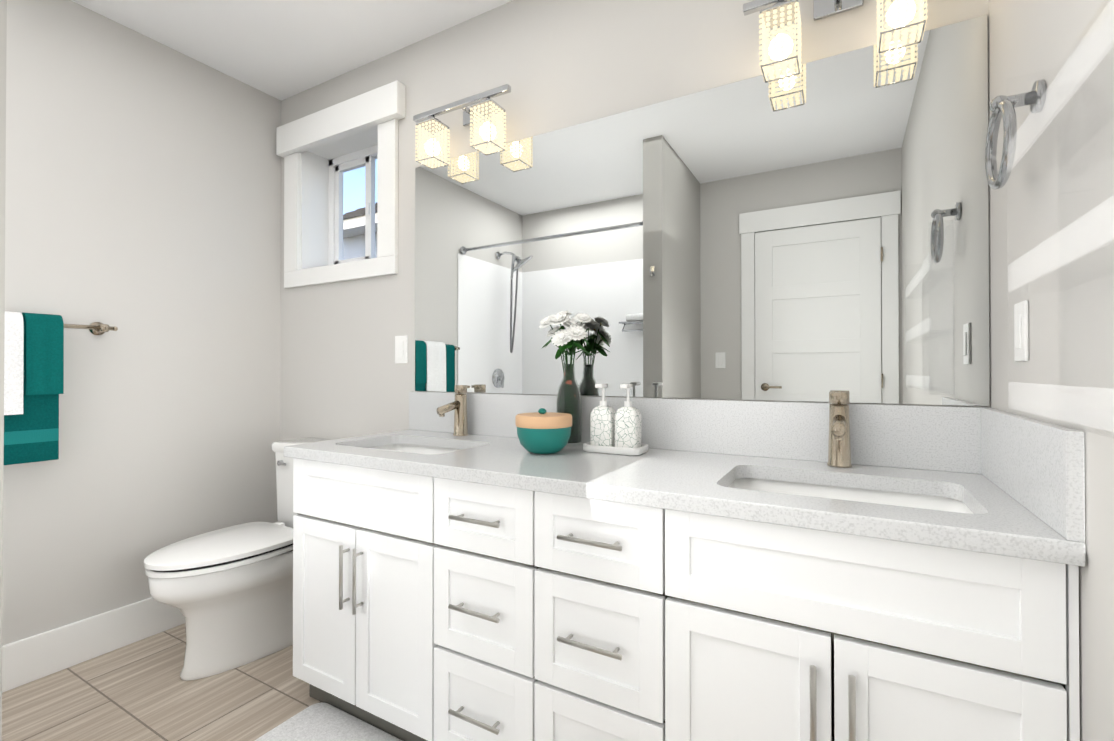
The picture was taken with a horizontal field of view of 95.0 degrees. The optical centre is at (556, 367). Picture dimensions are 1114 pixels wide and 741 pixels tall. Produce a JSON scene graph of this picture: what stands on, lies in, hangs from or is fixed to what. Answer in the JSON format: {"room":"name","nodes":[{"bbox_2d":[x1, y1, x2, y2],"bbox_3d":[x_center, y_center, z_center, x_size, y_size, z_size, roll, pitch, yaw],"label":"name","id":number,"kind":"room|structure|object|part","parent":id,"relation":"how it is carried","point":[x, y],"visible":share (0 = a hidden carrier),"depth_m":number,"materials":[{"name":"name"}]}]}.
{"room":"bathroom","nodes":[
{"label":"bathroom","id":0,"kind":"room"},
{"bbox_2d":[0,0,6,740],"bbox_3d":[-0.996,-0.143,0.299,0.120,2.517,0.910,0,0,30],"label":"wall","id":1,"kind":"structure","parent":0,"point":[3,25],"depth_m":0.66,"materials":[{"name":"grey paint"}]},
{"bbox_2d":[2,0,280,645],"bbox_3d":[-2.078,-0.134,1.633,0.120,2.517,2.400,0,0,30],"label":"wall","id":2,"kind":"structure","parent":0,"point":[143,196],"depth_m":2.10,"materials":[{"name":"grey paint"}]},
{"bbox_2d":[4,311,117,464],"bbox_3d":[-1.894,0.070,1.726,0.106,0.521,0.654,0,0,30],"label":"towel bar","id":3,"kind":"object","parent":2,"relation":"attached to","point":[33,366],"visible":1,"depth_m":1.77,"materials":[{"name":"teal fabric"}]},
{"bbox_2d":[2,597,184,692],"bbox_3d":[-1.764,1.047,2.039,0.017,0.160,1.370,0,0,30],"label":"baseboard","id":4,"kind":"structure","parent":2,"relation":"attached to","point":[35,657],"depth_m":1.93,"materials":[{"name":"white wood"}]},
{"bbox_2d":[2,623,320,740],"bbox_3d":[-0.723,1.150,0.999,3.095,0.060,2.650,0,0,30],"label":"floor","id":5,"kind":"structure","parent":0,"point":[141,690],"depth_m":1.72,"materials":[{"name":"tile"}]},
{"bbox_2d":[144,437,333,680],"bbox_3d":[-1.214,0.733,2.076,0.434,0.787,0.762,0,0,30],"label":"toilet","id":6,"kind":"object","parent":5,"relation":"on","point":[227,592],"visible":0.62,"depth_m":1.91,"materials":[{"name":"white ceramic"}]},
{"bbox_2d":[254,702,401,740],"bbox_3d":[-0.568,1.113,1.227,0.870,0.015,0.620,0,0,30],"label":"bath mat","id":7,"kind":"object","parent":5,"relation":"on","point":[321,721],"visible":0.96,"depth_m":1.57,"materials":[{"name":"white fabric"}]},
{"bbox_2d":[284,453,1085,740],"bbox_3d":[0.075,0.708,1.447,1.902,0.830,0.580,0,0,30],"label":"bathroom vanity","id":8,"kind":"object","parent":5,"relation":"on","point":[470,567],"depth_m":1.08,"materials":[{"name":"white wood"}]},
{"bbox_2d":[284,429,1085,556],"bbox_3d":[0.072,0.276,1.456,1.912,0.035,0.572,0,0,30],"label":"countertop","id":9,"kind":"structure","parent":8,"relation":"on","point":[988,516],"depth_m":1.20,"materials":[{"name":"white stone"}]},
{"bbox_2d":[376,441,463,452],"bbox_3d":[-0.492,0.354,1.746,0.494,0.142,0.324,0,0,30],"label":"sink","id":10,"kind":"object","parent":9,"relation":"in","point":[416,446],"depth_m":1.93,"materials":[{"name":"white ceramic"}]},
{"bbox_2d":[436,385,471,436],"bbox_3d":[-0.388,0.165,1.930,0.058,0.192,0.169,0,0,30],"label":"faucet","id":11,"kind":"object","parent":9,"relation":"on","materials":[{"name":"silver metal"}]},
{"bbox_2d":[515,408,571,453],"bbox_3d":[-0.040,0.192,1.551,0.173,0.133,0.173,0,0,30],"label":"bowl","id":12,"kind":"object","parent":9,"relation":"on","point":[541,431],"visible":1,"depth_m":1.49,"materials":[{"name":"teal ceramic"}]},
{"bbox_2d":[539,310,592,445],"bbox_3d":[0.025,0.032,1.702,0.179,0.454,0.124,0,0,30],"label":"vase","id":13,"kind":"object","parent":9,"relation":"on","point":[568,399],"visible":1,"depth_m":1.68,"materials":[{"name":"grey ceramic"}]},
{"bbox_3d":[0.041,0.104,1.713,0.088,0.310,0.088,0,0,30],"label":"glass","id":14,"kind":"part","parent":13,"relation":"part of","materials":[{"name":"glass"}]},
{"bbox_2d":[583,384,647,455],"bbox_3d":[0.180,0.154,1.567,0.184,0.208,0.108,0,0,30],"label":"soap dispensers","id":15,"kind":"object","parent":9,"relation":"on","point":[618,432],"visible":1,"depth_m":1.54,"materials":[{"name":"white ceramic"}]},
{"bbox_2d":[824,392,851,468],"bbox_3d":[0.719,0.160,1.301,0.058,0.192,0.169,0,0,30],"label":"faucet","id":16,"kind":"object","parent":9,"relation":"on","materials":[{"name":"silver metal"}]},
{"bbox_2d":[732,473,963,508],"bbox_3d":[0.615,0.350,1.117,0.494,0.142,0.324,0,0,30],"label":"sink","id":17,"kind":"object","parent":9,"relation":"in","point":[941,497],"depth_m":1.24,"materials":[{"name":"white ceramic"}]},
{"bbox_2d":[71,0,512,100],"bbox_3d":[-0.723,-1.427,1.016,3.095,0.060,2.650,0,0,30],"label":"ceiling","id":18,"kind":"structure","parent":0,"point":[281,50],"depth_m":2.10,"materials":[{"name":"white paint"}]},
{"bbox_2d":[280,0,990,440],"bbox_3d":[-0.131,-0.131,2.050,3.095,2.517,0.250,0,0,30],"label":"wall","id":19,"kind":"structure","parent":0,"point":[556,64],"depth_m":1.98,"materials":[{"name":"grey paint"}]},
{"bbox_2d":[276,81,405,287],"bbox_3d":[-0.988,-0.812,2.490,0.858,0.813,0.260,0,0,30],"label":"window","id":20,"kind":"structure","parent":19,"relation":"in","point":[309,147],"depth_m":2.55,"materials":[{"name":"white wood"}]},
{"bbox_2d":[395,335,407,362],"bbox_3d":[-0.675,-0.077,2.210,0.072,0.120,0.009,0,0,30],"label":"light switch","id":21,"kind":"object","parent":19,"relation":"attached to","point":[401,349],"visible":1,"depth_m":2.20,"materials":[{"name":"white plastic"}]},
{"bbox_2d":[413,84,510,169],"bbox_3d":[-0.356,-0.908,1.953,0.460,0.231,0.148,0,0,30],"label":"sconce","id":22,"kind":"object","parent":19,"relation":"attached to","point":[484,105],"visible":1,"depth_m":1.91,"materials":[{"name":"beige glass"}]},
{"bbox_3d":[-0.486,-0.863,1.997,0.048,0.060,0.048,0,0,30],"label":"bulb","id":23,"kind":"part","parent":22,"relation":"part of","materials":[{"name":"beige glass"}]},
{"bbox_3d":[-0.251,-0.864,1.864,0.048,0.060,0.048,0,0,30],"label":"bulb","id":24,"kind":"part","parent":22,"relation":"part of","materials":[{"name":"beige glass"}]},
{"bbox_2d":[409,391,979,472],"bbox_3d":[0.209,0.180,1.697,1.912,0.160,0.020,0,0,30],"label":"backsplash","id":25,"kind":"structure","parent":19,"relation":"attached to","point":[906,436],"depth_m":1.46,"materials":[{"name":"white stone"}]},
{"bbox_2d":[415,15,989,405],"bbox_3d":[0.221,-0.377,1.701,1.889,0.947,0.006,0,0,30],"label":"mirror","id":26,"kind":"object","parent":19,"relation":"attached to","point":[816,231],"visible":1,"depth_m":1.51,"materials":[{"name":"clear glass"}]},
{"bbox_2d":[743,0,927,82],"bbox_3d":[0.734,-0.912,1.334,0.460,0.231,0.148,0,0,30],"label":"sconce","id":27,"kind":"object","parent":19,"relation":"attached to","point":[774,14],"visible":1,"depth_m":1.34,"materials":[{"name":"beige glass"}]},
{"bbox_3d":[0.603,-0.867,1.378,0.048,0.060,0.048,0,0,30],"label":"bulb","id":28,"kind":"part","parent":27,"relation":"part of","materials":[{"name":"beige glass"}]},
{"bbox_3d":[0.838,-0.868,1.245,0.048,0.060,0.048,0,0,30],"label":"bulb","id":29,"kind":"part","parent":27,"relation":"part of","materials":[{"name":"beige glass"}]},
{"bbox_2d":[988,0,1113,740],"bbox_3d":[0.508,-0.144,0.163,0.120,2.517,2.400,0,0,30],"label":"wall","id":30,"kind":"structure","parent":0,"point":[1031,38],"depth_m":0.80,"materials":[{"name":"grey paint"}]},
{"bbox_2d":[985,79,1045,189],"bbox_3d":[0.827,-0.418,0.922,0.072,0.180,0.153,0,0,30],"label":"towel ring","id":31,"kind":"object","parent":30,"relation":"attached to","point":[999,106],"visible":0.79,"depth_m":0.91,"materials":[{"name":"silver metal"}]},
{"bbox_2d":[1014,300,1028,361],"bbox_3d":[0.911,-0.070,1.004,0.009,0.116,0.072,0,0,30],"label":"switch plate","id":32,"kind":"object","parent":30,"relation":"attached to","point":[1019,351],"depth_m":0.99,"materials":[{"name":"white plastic"}]},
{"bbox_2d":[980,407,1084,540],"bbox_3d":[0.890,0.175,0.981,0.020,0.160,0.550,0,0,30],"label":"backsplash","id":33,"kind":"structure","parent":30,"relation":"attached to","point":[1040,465],"depth_m":0.86,"materials":[{"name":"white stone"}]},
{"bbox_2d":[1007,0,1113,437],"bbox_3d":[0.589,-0.201,0.498,0.066,0.565,0.780,0,0,30],"label":"sunlight patches","id":34,"kind":"object","parent":30,"relation":"attached to","point":[1075,265],"visible":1,"depth_m":0.71,"materials":[{"name":"white"}]},
{"label":"outside","id":35,"kind":"structure","parent":0,"visible":0},
{"bbox_2d":[343,202,376,259],"bbox_3d":[1.072,-1.178,8.074,11.000,5.690,2.800,0,0,30],"label":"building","id":36,"kind":"structure","parent":35,"point":[353,253],"depth_m":9.67,"materials":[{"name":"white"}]}
]}

